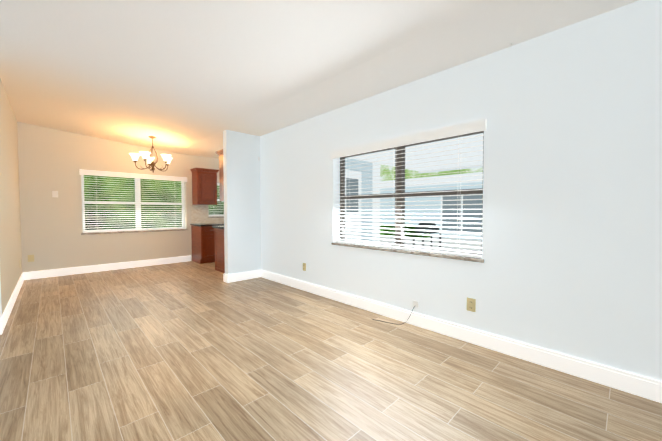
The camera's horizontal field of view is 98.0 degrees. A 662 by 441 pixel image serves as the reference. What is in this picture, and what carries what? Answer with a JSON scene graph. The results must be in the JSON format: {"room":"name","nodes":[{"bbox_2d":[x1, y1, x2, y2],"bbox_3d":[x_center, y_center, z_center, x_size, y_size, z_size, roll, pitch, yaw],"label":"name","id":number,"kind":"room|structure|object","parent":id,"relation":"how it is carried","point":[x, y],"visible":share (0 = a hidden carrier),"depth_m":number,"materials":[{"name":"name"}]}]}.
{"room":"empty living room","nodes":[
{"label":"empty living room","id":0,"kind":"room"},
{"bbox_2d":[0,78,21,313],"bbox_3d":[-4.259,-0.428,3.697,0.200,2.918,2.750,-2,3,-44],"label":"wall","id":1,"kind":"structure","parent":0,"point":[10,249],"depth_m":3.54,"materials":[{"name":"beige paint"}]},
{"bbox_2d":[0,280,1,317],"bbox_3d":[-4.253,-0.362,1.649,3.045,2.918,0.200,-2,3,-44],"label":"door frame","id":2,"kind":"structure","parent":1,"relation":"attached to","point":[0,301],"depth_m":2.79,"materials":[{"name":"white paint"}]},
{"bbox_2d":[0,273,23,334],"bbox_3d":[-4.105,0.966,3.730,0.028,0.130,2.950,-2,3,-44],"label":"baseboard","id":3,"kind":"structure","parent":1,"relation":"attached to","point":[7,312],"depth_m":3.25,"materials":[{"name":"white wood"}]},
{"bbox_2d":[17,122,223,272],"bbox_3d":[-3.508,-0.518,6.479,5.155,2.918,0.200,-2,3,-44],"label":"wall","id":4,"kind":"structure","parent":0,"point":[50,160],"depth_m":5.22,"materials":[{"name":"beige paint"}]},
{"bbox_2d":[28,255,33,261],"bbox_3d":[-5.066,0.639,4.858,0.075,0.115,0.008,-2,3,-44],"label":"electrical outlet","id":5,"kind":"object","parent":4,"relation":"attached to","point":[30,258],"visible":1,"depth_m":4.86,"materials":[{"name":"beige plastic"}]},
{"bbox_2d":[52,191,57,196],"bbox_3d":[-4.836,-0.463,5.045,0.075,0.115,0.008,-2,3,-44],"label":"light switch","id":6,"kind":"object","parent":4,"relation":"attached to","point":[54,193],"visible":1,"depth_m":5.04,"materials":[{"name":"white plastic"}]},
{"bbox_2d":[23,255,190,279],"bbox_3d":[-4.186,0.901,5.716,2.655,0.130,0.016,-2,3,-44],"label":"baseboard","id":7,"kind":"structure","parent":4,"relation":"attached to","point":[72,271],"depth_m":5.50,"materials":[{"name":"white wood"}]},
{"bbox_2d":[81,175,184,231],"bbox_3d":[-4.047,-0.364,6.031,1.800,1.150,0.070,-2,3,-44],"label":"window","id":8,"kind":"structure","parent":4,"relation":"in","point":[137,195],"depth_m":5.99,"materials":[{"name":"white"}]},
{"bbox_2d":[79,169,186,232],"bbox_3d":[-3.957,-0.373,5.938,1.840,1.166,0.103,-2,3,-44],"label":"window blind","id":9,"kind":"object","parent":8,"relation":"attached to","point":[121,174],"visible":0.96,"depth_m":5.88,"materials":[{"name":"white plastic"}]},
{"bbox_2d":[81,229,187,234],"bbox_3d":[-3.981,0.228,5.981,1.840,0.030,0.134,-2,3,-44],"label":"sill","id":10,"kind":"structure","parent":4,"relation":"attached to","point":[132,231],"depth_m":5.82,"materials":[{"name":"stone"}]},
{"bbox_2d":[190,168,218,204],"bbox_3d":[-2.908,-0.769,6.646,0.530,0.810,0.376,-2,3,-44],"label":"upper cabinet","id":11,"kind":"object","parent":4,"relation":"attached to","point":[204,186],"visible":0.98,"depth_m":6.53,"materials":[{"name":"brown wood"}]},
{"bbox_2d":[191,204,223,223],"bbox_3d":[-2.475,-0.179,7.344,2.076,0.455,0.010,-2,3,-44],"label":"backsplash","id":12,"kind":"structure","parent":4,"relation":"attached to","point":[199,213],"depth_m":6.78,"materials":[{"name":"tile"}]},
{"bbox_2d":[209,183,223,215],"bbox_3d":[-2.545,-0.517,7.337,1.160,0.814,0.056,-2,3,-44],"label":"window blind","id":13,"kind":"object","parent":4,"relation":"attached to","point":[218,204],"visible":0.1,"depth_m":7.10,"materials":[{"name":"white plastic"}]},
{"bbox_2d":[223,130,260,274],"bbox_3d":[-0.777,-0.248,5.528,2.570,2.440,0.120,-2,3,-44],"label":"wall","id":14,"kind":"structure","parent":0,"point":[242,213],"depth_m":4.76,"materials":[{"name":"white paint"}]},
{"bbox_2d":[215,149,223,200],"bbox_3d":[-1.553,-0.760,5.112,0.840,0.850,0.380,-2,3,-44],"label":"upper cabinet","id":15,"kind":"object","parent":14,"relation":"attached to","point":[221,178],"visible":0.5,"depth_m":4.87,"materials":[{"name":"brown wood"}]},
{"bbox_2d":[223,270,260,282],"bbox_3d":[-1.489,0.929,4.875,0.616,0.130,0.152,-2,3,-44],"label":"baseboard","id":16,"kind":"structure","parent":14,"relation":"attached to","point":[241,276],"depth_m":4.77,"materials":[{"name":"white wood"}]},
{"bbox_2d":[0,0,638,157],"bbox_3d":[-1.206,-1.625,1.882,8.200,0.548,9.950,-2,3,-44],"label":"ceiling","id":17,"kind":"structure","parent":0,"point":[194,77],"depth_m":2.49,"materials":[{"name":"paint"}]},
{"bbox_2d":[129,136,172,172],"bbox_3d":[-3.227,-1.183,5.203,0.690,0.650,0.667,-2,3,-44],"label":"chandelier","id":18,"kind":"object","parent":17,"relation":"hanging from","point":[151,163],"visible":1,"depth_m":5.12,"materials":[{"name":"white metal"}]},
{"bbox_2d":[0,261,661,440],"bbox_3d":[-1.206,1.147,1.971,8.200,0.120,9.950,-2,3,-44],"label":"floor","id":19,"kind":"structure","parent":0,"point":[188,351],"depth_m":2.02,"materials":[{"name":"brown tile"}]},
{"bbox_2d":[191,225,214,263],"bbox_3d":[-2.825,0.525,6.601,0.507,0.824,0.615,-2,3,-44],"label":"base cabinet","id":20,"kind":"object","parent":19,"relation":"on","point":[203,244],"depth_m":6.34,"materials":[{"name":"brown wood"}]},
{"bbox_2d":[190,223,223,225],"bbox_3d":[-2.264,0.076,7.120,2.096,0.040,0.631,-2,3,-44],"label":"countertop","id":21,"kind":"structure","parent":20,"relation":"on","point":[208,224],"depth_m":6.42,"materials":[{"name":"black stone"}]},
{"bbox_2d":[214,228,224,272],"bbox_3d":[-1.703,0.562,5.474,0.612,0.825,1.045,-2,3,-44],"label":"base cabinet","id":22,"kind":"object","parent":19,"relation":"on","point":[219,253],"visible":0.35,"depth_m":5.46,"materials":[{"name":"brown wood"}]},
{"bbox_2d":[212,225,223,228],"bbox_3d":[-1.711,0.129,5.473,0.665,0.040,1.075,-2,3,-44],"label":"countertop","id":23,"kind":"structure","parent":22,"relation":"on","point":[221,227],"depth_m":5.41,"materials":[{"name":"black stone"}]},
{"bbox_2d":[373,306,414,324],"bbox_3d":[0.644,0.953,2.968,0.197,0.199,0.389,-2,3,-44],"label":"cord","id":24,"kind":"object","parent":19,"relation":"on","point":[394,323],"visible":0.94,"depth_m":2.91,"materials":[{"name":"black rubber"}]},
{"bbox_2d":[260,0,661,380],"bbox_3d":[1.352,-0.150,2.495,0.200,2.440,7.200,-2,3,-44],"label":"wall","id":25,"kind":"structure","parent":0,"point":[571,265],"depth_m":2.15,"materials":[{"name":"white paint"}]},
{"bbox_2d":[331,242,483,262],"bbox_3d":[0.693,0.320,3.126,0.134,0.030,1.840,-2,3,-44],"label":"sill","id":26,"kind":"structure","parent":25,"relation":"attached to","point":[465,258],"depth_m":2.87,"materials":[{"name":"stone"}]},
{"bbox_2d":[340,131,483,254],"bbox_3d":[0.761,-0.272,3.173,0.070,1.150,1.800,-2,3,-44],"label":"window","id":27,"kind":"structure","parent":25,"relation":"in","point":[399,171],"depth_m":3.14,"materials":[{"name":"brown metal"}]},
{"bbox_2d":[330,118,486,257],"bbox_3d":[0.669,-0.281,3.083,0.103,1.166,1.840,-2,3,-44],"label":"window blind","id":28,"kind":"object","parent":27,"relation":"attached to","point":[459,129],"visible":0.85,"depth_m":2.88,"materials":[{"name":"white plastic"}]},
{"bbox_2d":[412,300,418,307],"bbox_3d":[0.850,0.842,2.897,0.006,0.070,0.070,-2,3,-44],"label":"electrical outlet","id":29,"kind":"object","parent":25,"relation":"attached to","point":[415,303],"visible":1,"depth_m":2.89,"materials":[{"name":"white plastic"}]},
{"bbox_2d":[261,270,661,402],"bbox_3d":[1.210,1.004,2.523,0.016,0.130,6.984,-2,3,-44],"label":"baseboard","id":30,"kind":"structure","parent":25,"relation":"attached to","point":[635,384],"depth_m":2.30,"materials":[{"name":"white wood"}]},
{"bbox_2d":[466,297,475,311],"bbox_3d":[1.221,0.735,2.508,0.009,0.115,0.075,-2,3,-44],"label":"electrical outlet","id":31,"kind":"object","parent":25,"relation":"attached to","point":[471,304],"visible":1,"depth_m":2.50,"materials":[{"name":"beige plastic"}]},
{"label":"outside","id":32,"kind":"structure","parent":0,"visible":0},
{"bbox_2d":[380,236,481,250],"bbox_3d":[-0.022,0.889,11.232,44.000,0.100,44.000,-2,3,-44],"label":"ground","id":33,"kind":"structure","parent":32,"point":[453,243],"depth_m":11.04,"materials":[{"name":"white concrete"}]},
{"bbox_2d":[84,175,223,229],"bbox_3d":[-9.639,-3.610,8.792,19.000,9.050,0.100,-2,3,-44],"label":"trees","id":34,"kind":"object","parent":33,"relation":"on","point":[122,181],"depth_m":10.80,"materials":[{"name":"green plant"}]},
{"bbox_2d":[345,158,379,241],"bbox_3d":[0.686,-0.359,6.940,1.460,2.670,0.186,-2,3,-44],"label":"wall","id":35,"kind":"structure","parent":33,"relation":"on","point":[375,170],"depth_m":6.92,"materials":[{"name":"white paint"}]},
{"bbox_2d":[380,225,429,237],"bbox_3d":[2.335,0.458,15.109,0.800,0.510,5.700,-2,3,-44],"label":"hedge","id":36,"kind":"object","parent":33,"relation":"on","point":[392,234],"depth_m":13.38,"materials":[{"name":"green plant"}]},
{"bbox_2d":[348,133,482,173],"bbox_3d":[3.396,-0.225,4.336,5.280,2.570,7.398,-2,3,-44],"label":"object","id":37,"kind":"object","parent":33,"relation":"on","point":[442,166],"depth_m":6.36,"materials":[{"name":"white"}]},
{"bbox_2d":[413,221,440,246],"bbox_3d":[2.280,0.500,6.832,0.470,0.960,0.470,-2,3,-44],"label":"outdoor grill","id":38,"kind":"object","parent":33,"relation":"on","point":[426,228],"depth_m":6.69,"materials":[{"name":"black metal"}]},
{"bbox_2d":[380,172,482,239],"bbox_3d":[3.929,-0.854,16.404,4.050,3.050,22.000,-2,3,-44],"label":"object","id":39,"kind":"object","parent":33,"relation":"on","point":[412,186],"depth_m":12.97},
{"bbox_2d":[380,165,482,180],"bbox_3d":[5.799,-4.456,19.497,0.100,10.050,32.000,-2,3,-44],"label":"trees","id":40,"kind":"object","parent":33,"relation":"on","point":[388,174],"depth_m":19.58,"materials":[{"name":"green plant"}]}
]}

